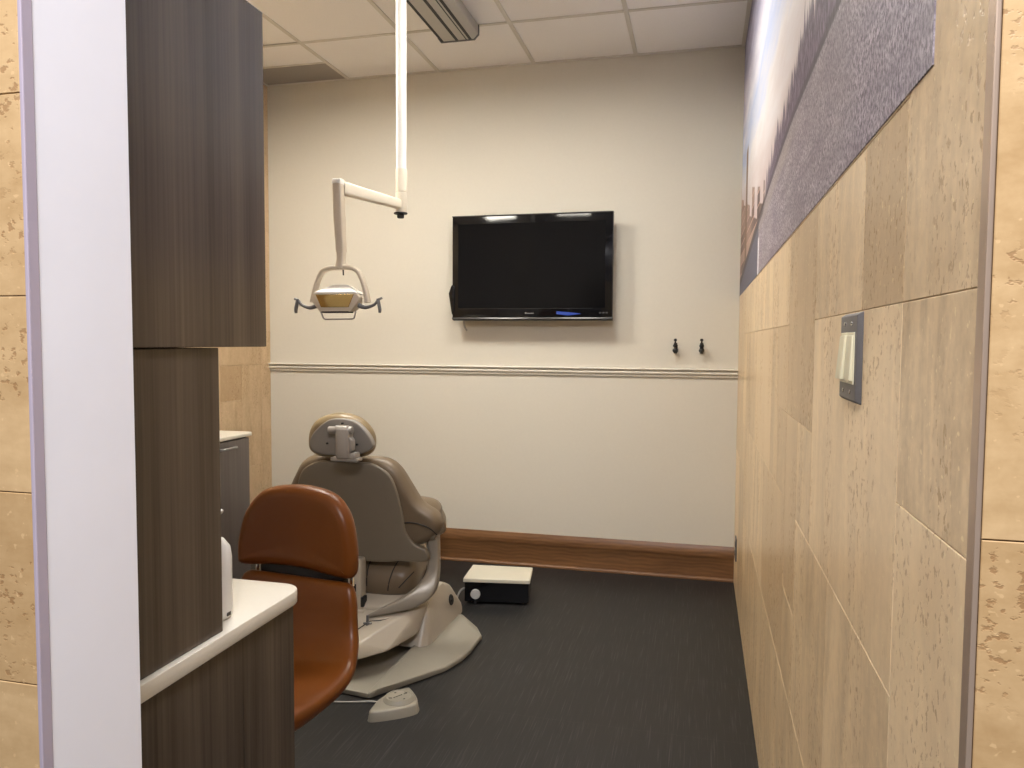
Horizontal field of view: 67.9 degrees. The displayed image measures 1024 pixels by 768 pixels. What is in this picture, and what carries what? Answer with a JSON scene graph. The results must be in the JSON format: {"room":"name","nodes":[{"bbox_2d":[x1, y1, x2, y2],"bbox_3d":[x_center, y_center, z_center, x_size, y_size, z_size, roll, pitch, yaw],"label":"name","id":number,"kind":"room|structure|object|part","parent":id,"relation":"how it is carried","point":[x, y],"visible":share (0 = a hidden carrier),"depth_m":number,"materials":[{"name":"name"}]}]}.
{"room":"dental clinic","nodes":[
{"label":"dental clinic","id":0,"kind":"room"},
{"bbox_2d":[185,85,271,503],"bbox_3d":[-2.148,-0.335,3.310,0.140,3.074,3.796,1,3,14],"label":"wall","id":1,"kind":"structure","parent":0,"point":[244,372],"depth_m":4.96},
{"bbox_2d":[247,0,746,77],"bbox_3d":[-0.353,-1.830,1.580,4.316,0.114,6.286,1,3,14],"label":"ceiling","id":2,"kind":"structure","parent":0,"point":[720,24],"depth_m":4.13,"materials":[{"name":"tile"}]},
{"bbox_2d":[263,63,344,84],"bbox_3d":[-1.370,-1.964,4.808,0.568,0.015,0.281,1,3,14],"label":"ceiling panel","id":3,"kind":"object","parent":2,"relation":"attached to","point":[315,72],"visible":0.76,"depth_m":4.80,"materials":[{"name":"white"}]},
{"bbox_2d":[406,0,478,42],"bbox_3d":[-0.522,-1.815,3.109,0.232,0.077,1.967,1,3,14],"label":"track","id":4,"kind":"object","parent":2,"relation":"attached to","point":[450,21],"visible":1,"depth_m":3.80,"materials":[{"name":"metal"}]},
{"bbox_2d":[294,0,407,319],"bbox_3d":[-0.651,-1.023,3.203,0.387,1.515,0.438,1,3,14],"label":"light","id":5,"kind":"object","parent":4,"relation":"hanging from","point":[345,298],"visible":1,"depth_m":3.09,"materials":[{"name":"white metal"}]},
{"bbox_3d":[-0.838,-0.327,3.090,0.105,0.050,0.020,1,3,14],"label":"handle","id":6,"kind":"part","parent":5,"relation":"part of","materials":[{"name":"grey plastic"}]},
{"bbox_2d":[321,311,352,312],"bbox_3d":[-0.702,-0.289,3.055,0.120,0.006,0.046,1,3,14],"label":"vent","id":7,"kind":"object","parent":5,"relation":"attached to","point":[321,311],"depth_m":3.03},
{"bbox_3d":[-0.694,-0.671,3.058,0.046,0.281,0.044,1,3,14],"label":"drop arm","id":8,"kind":"part","parent":5,"relation":"part of","materials":[{"name":"beige plastic"}]},
{"bbox_3d":[-0.564,-0.322,3.022,0.105,0.050,0.020,1,3,14],"label":"handle","id":9,"kind":"part","parent":5,"relation":"part of","materials":[{"name":"grey plastic"}]},
{"bbox_3d":[-0.587,-0.792,3.200,0.036,0.064,0.333,3,4,36],"label":"swing arm","id":10,"kind":"part","parent":5,"relation":"part of","materials":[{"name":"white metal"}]},
{"bbox_3d":[-0.490,-0.741,3.342,0.060,0.024,0.060,1,3,14],"label":"knob","id":11,"kind":"part","parent":5,"relation":"part of","materials":[{"name":"black plastic"}]},
{"bbox_2d":[246,0,751,86],"bbox_3d":[-0.603,-1.843,2.833,3.028,0.010,3.776,1,3,14],"label":"trim","id":12,"kind":"structure","parent":2,"relation":"attached to","point":[625,10],"depth_m":4.24,"materials":[{"name":"metal"}]},
{"bbox_2d":[251,560,758,767],"bbox_3d":[-0.411,1.330,1.777,4.400,0.060,6.306,1,3,14],"label":"floor","id":13,"kind":"structure","parent":0,"point":[596,669],"depth_m":3.05,"materials":[{"name":"grey carpet"}]},
{"bbox_2d":[141,606,294,767],"bbox_3d":[-0.824,0.891,1.397,0.605,0.854,0.592,1,3,14],"label":"base cabinet","id":14,"kind":"object","parent":13,"relation":"on","point":[235,709],"visible":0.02,"depth_m":1.39,"materials":[{"name":"brown wood"}]},
{"bbox_2d":[140,578,296,703],"bbox_3d":[-0.820,0.449,1.385,0.640,0.028,0.618,1,3,14],"label":"countertop","id":15,"kind":"structure","parent":14,"relation":"on","point":[255,603],"depth_m":1.40,"materials":[{"name":"beige stone"}]},
{"bbox_2d":[133,347,222,679],"bbox_3d":[-0.721,0.193,1.207,0.348,0.501,0.347,1,3,14],"label":"cabinet","id":16,"kind":"object","parent":15,"relation":"on","point":[176,389],"visible":0.37,"depth_m":1.22,"materials":[{"name":"brown wood"}]},
{"bbox_2d":[221,509,232,619],"bbox_3d":[-0.561,0.330,1.406,0.082,0.209,0.082,1,3,14],"label":"pump bottle","id":17,"kind":"object","parent":15,"relation":"on","point":[227,585],"visible":0.23,"depth_m":1.40,"materials":[{"name":"white plastic"}]},
{"bbox_2d":[220,437,250,578],"bbox_3d":[-1.762,0.748,3.600,0.506,0.884,1.150,1,3,14],"label":"base cabinet","id":18,"kind":"object","parent":13,"relation":"on","point":[234,453],"visible":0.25,"depth_m":3.96,"materials":[{"name":"grey wood"}]},
{"bbox_3d":[-1.443,0.330,3.884,0.037,0.016,0.132,1,3,14],"label":"handle","id":19,"kind":"part","parent":18,"relation":"part of","materials":[{"name":"metal"}]},
{"bbox_2d":[220,430,251,441],"bbox_3d":[-1.772,0.294,3.593,0.474,0.018,1.200,1,3,14],"label":"countertop","id":20,"kind":"structure","parent":18,"relation":"on","point":[224,435],"depth_m":4.00,"materials":[{"name":"beige stone"}]},
{"bbox_2d":[238,484,358,731],"bbox_3d":[-0.757,0.801,2.098,0.584,0.957,0.685,1,3,14],"label":"chair","id":21,"kind":"object","parent":13,"relation":"on","point":[302,536],"visible":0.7,"depth_m":2.27,"materials":[{"name":"leather"}]},
{"bbox_3d":[-0.652,0.442,2.332,0.424,0.266,0.089,2,3,21],"label":"backrest","id":22,"kind":"part","parent":21,"relation":"part of","materials":[{"name":"leather"}]},
{"bbox_2d":[333,687,418,721],"bbox_3d":[-0.600,1.211,2.900,0.498,0.050,0.221,0,3,1],"label":"foot pedal","id":23,"kind":"object","parent":13,"relation":"on","point":[400,703],"visible":0.91,"depth_m":2.85,"materials":[{"name":"plastic"}]},
{"bbox_3d":[-0.677,1.225,2.951,0.358,0.016,0.053,1,3,14],"label":"cord","id":24,"kind":"part","parent":23,"relation":"part of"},
{"bbox_2d":[292,412,481,697],"bbox_3d":[-0.606,0.642,3.764,1.016,1.091,1.585,1,3,14],"label":"dental chair","id":25,"kind":"object","parent":13,"relation":"on","point":[412,628],"visible":0.63,"depth_m":3.31,"materials":[{"name":"grey leather"}]},
{"bbox_3d":[-0.726,0.226,3.241,0.294,0.163,0.058,1,3,14],"label":"headrest plate","id":26,"kind":"part","parent":25,"relation":"part of","materials":[{"name":"grey plastic"}]},
{"bbox_3d":[-0.663,1.019,3.239,0.139,0.077,0.028,1,3,14],"label":"release lever","id":27,"kind":"part","parent":25,"relation":"part of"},
{"bbox_3d":[-0.712,0.533,3.414,0.831,0.438,0.153,1,3,14],"label":"backrest","id":28,"kind":"part","parent":25,"relation":"part of","materials":[{"name":"beige plastic"}]},
{"bbox_3d":[-0.687,1.189,3.483,0.580,0.020,0.945,1,3,14],"label":"plate","id":29,"kind":"part","parent":25,"relation":"part of","materials":[{"name":"plastic"}]},
{"bbox_3d":[-0.666,0.765,3.788,0.643,0.351,0.780,1,3,14],"label":"seat","id":30,"kind":"part","parent":25,"relation":"part of","materials":[{"name":"beige leather"}]},
{"bbox_3d":[-0.292,1.040,3.663,0.014,0.052,0.052,1,3,14],"label":"console knob","id":31,"kind":"part","parent":25,"relation":"part of","materials":[{"name":"black plastic"}]},
{"bbox_2d":[457,565,532,604],"bbox_3d":[-0.097,1.106,4.046,0.383,0.138,0.512,1,3,14],"label":"box","id":32,"kind":"object","parent":13,"relation":"on","point":[483,583],"visible":0.84,"depth_m":4.05,"materials":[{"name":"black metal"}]},
{"bbox_3d":[-0.195,1.119,4.048,0.052,0.052,0.014,1,3,5],"label":"valve knob","id":33,"kind":"part","parent":32,"relation":"part of","materials":[{"name":"grey plastic"}]},
{"bbox_3d":[-0.071,1.041,4.160,0.357,0.020,0.255,1,3,5],"label":"lid","id":34,"kind":"part","parent":32,"relation":"part of","materials":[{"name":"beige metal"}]},
{"bbox_2d":[267,47,744,546],"bbox_3d":[-0.182,-0.408,4.817,3.148,3.074,0.120,1,3,14],"label":"wall","id":35,"kind":"structure","parent":0,"point":[655,141],"depth_m":4.68,"materials":[{"name":"beige paint"}]},
{"bbox_2d":[268,363,737,377],"bbox_3d":[-0.164,-0.087,4.753,3.028,0.052,0.030,1,3,14],"label":"trim","id":36,"kind":"structure","parent":35,"relation":"attached to","point":[446,369],"depth_m":4.71,"materials":[{"name":"beige paint"}]},
{"bbox_2d":[449,211,613,330],"bbox_3d":[0.113,-0.669,4.599,1.006,0.697,0.130,1,3,14],"label":"tv","id":37,"kind":"object","parent":35,"relation":"attached to","point":[534,266],"visible":1,"depth_m":4.53,"materials":[{"name":"black plastic"}]},
{"bbox_2d":[556,311,578,314],"bbox_3d":[0.336,-0.418,4.497,0.148,0.025,0.002,1,3,14],"label":"light","id":38,"kind":"object","parent":37,"relation":"on","point":[557,312],"depth_m":4.50,"materials":[{"name":"blue plastic"}]},
{"bbox_2d":[440,528,733,582],"bbox_3d":[-0.170,1.030,4.815,3.028,0.203,0.030,1,3,14],"label":"baseboard","id":39,"kind":"structure","parent":35,"relation":"attached to","point":[619,556],"depth_m":4.65,"materials":[{"name":"brown wood"}]},
{"bbox_2d":[672,339,677,353],"bbox_3d":[0.957,-0.222,4.449,0.034,0.088,0.064,1,3,14],"label":"wall hook","id":40,"kind":"object","parent":35,"relation":"attached to","point":[675,350],"visible":1,"depth_m":4.43,"materials":[{"name":"black metal"}]},
{"bbox_2d":[699,339,704,353],"bbox_3d":[1.101,-0.219,4.413,0.034,0.088,0.064,1,3,14],"label":"wall hook","id":41,"kind":"object","parent":35,"relation":"attached to","point":[701,350],"visible":1,"depth_m":4.39,"materials":[{"name":"black metal"}]},
{"bbox_2d":[0,0,1023,767],"bbox_3d":[-0.599,-0.191,0.897,4.200,3.074,0.150,1,3,14],"label":"wall","id":42,"kind":"structure","parent":0,"point":[80,62],"depth_m":0.84,"materials":[{"name":"white paint"}]},
{"bbox_2d":[17,0,53,767],"bbox_3d":[-0.509,-0.185,0.804,0.005,3.074,0.014,1,3,14],"label":"trim","id":43,"kind":"structure","parent":42,"relation":"attached to","point":[24,7],"depth_m":0.81,"materials":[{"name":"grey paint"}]},
{"bbox_2d":[125,0,265,347],"bbox_3d":[-0.696,-0.371,1.237,0.360,0.618,0.478,1,3,14],"label":"upper cabinet","id":44,"kind":"object","parent":42,"relation":"attached to","point":[195,67],"visible":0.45,"depth_m":1.23,"materials":[{"name":"brown wood"}]},
{"bbox_2d":[734,0,988,767],"bbox_3d":[0.927,-0.273,2.529,0.150,3.074,4.034,1,3,14],"label":"wall","id":45,"kind":"structure","parent":0,"point":[851,530],"depth_m":0.95,"materials":[{"name":"stone"}]},
{"bbox_2d":[734,536,736,561],"bbox_3d":[1.232,0.907,4.188,0.010,0.126,0.084,1,3,14],"label":"wall outlet","id":46,"kind":"object","parent":45,"relation":"attached to","point":[735,544],"visible":1,"depth_m":4.15,"materials":[{"name":"grey metal"}]},
{"bbox_2d":[740,0,935,294],"bbox_3d":[0.863,-1.108,2.515,0.002,1.405,3.763,1,3,14],"label":"wall mural","id":47,"kind":"object","parent":45,"relation":"attached to","point":[822,78],"visible":1,"depth_m":1.56},
{"bbox_2d":[835,311,863,404],"bbox_3d":[0.480,-0.038,1.089,0.017,0.127,0.129,1,3,14],"label":"light switch","id":48,"kind":"object","parent":45,"relation":"attached to","point":[849,366],"visible":1,"depth_m":1.05,"materials":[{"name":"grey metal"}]},
{"bbox_3d":[0.487,-0.039,1.113,0.004,0.072,0.047,1,3,14],"label":"switch frame","id":49,"kind":"part","parent":48,"relation":"part of","materials":[{"name":"beige plastic"}]},
{"bbox_3d":[0.475,-0.036,1.064,0.004,0.072,0.047,1,3,14],"label":"switch frame","id":50,"kind":"part","parent":48,"relation":"part of","materials":[{"name":"beige plastic"}]},
{"bbox_2d":[958,0,1001,767],"bbox_3d":[0.369,-0.168,0.588,0.004,3.074,0.018,1,3,14],"label":"trim","id":51,"kind":"structure","parent":45,"relation":"attached to","point":[995,6],"depth_m":0.59,"materials":[{"name":"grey metal"}]}
]}

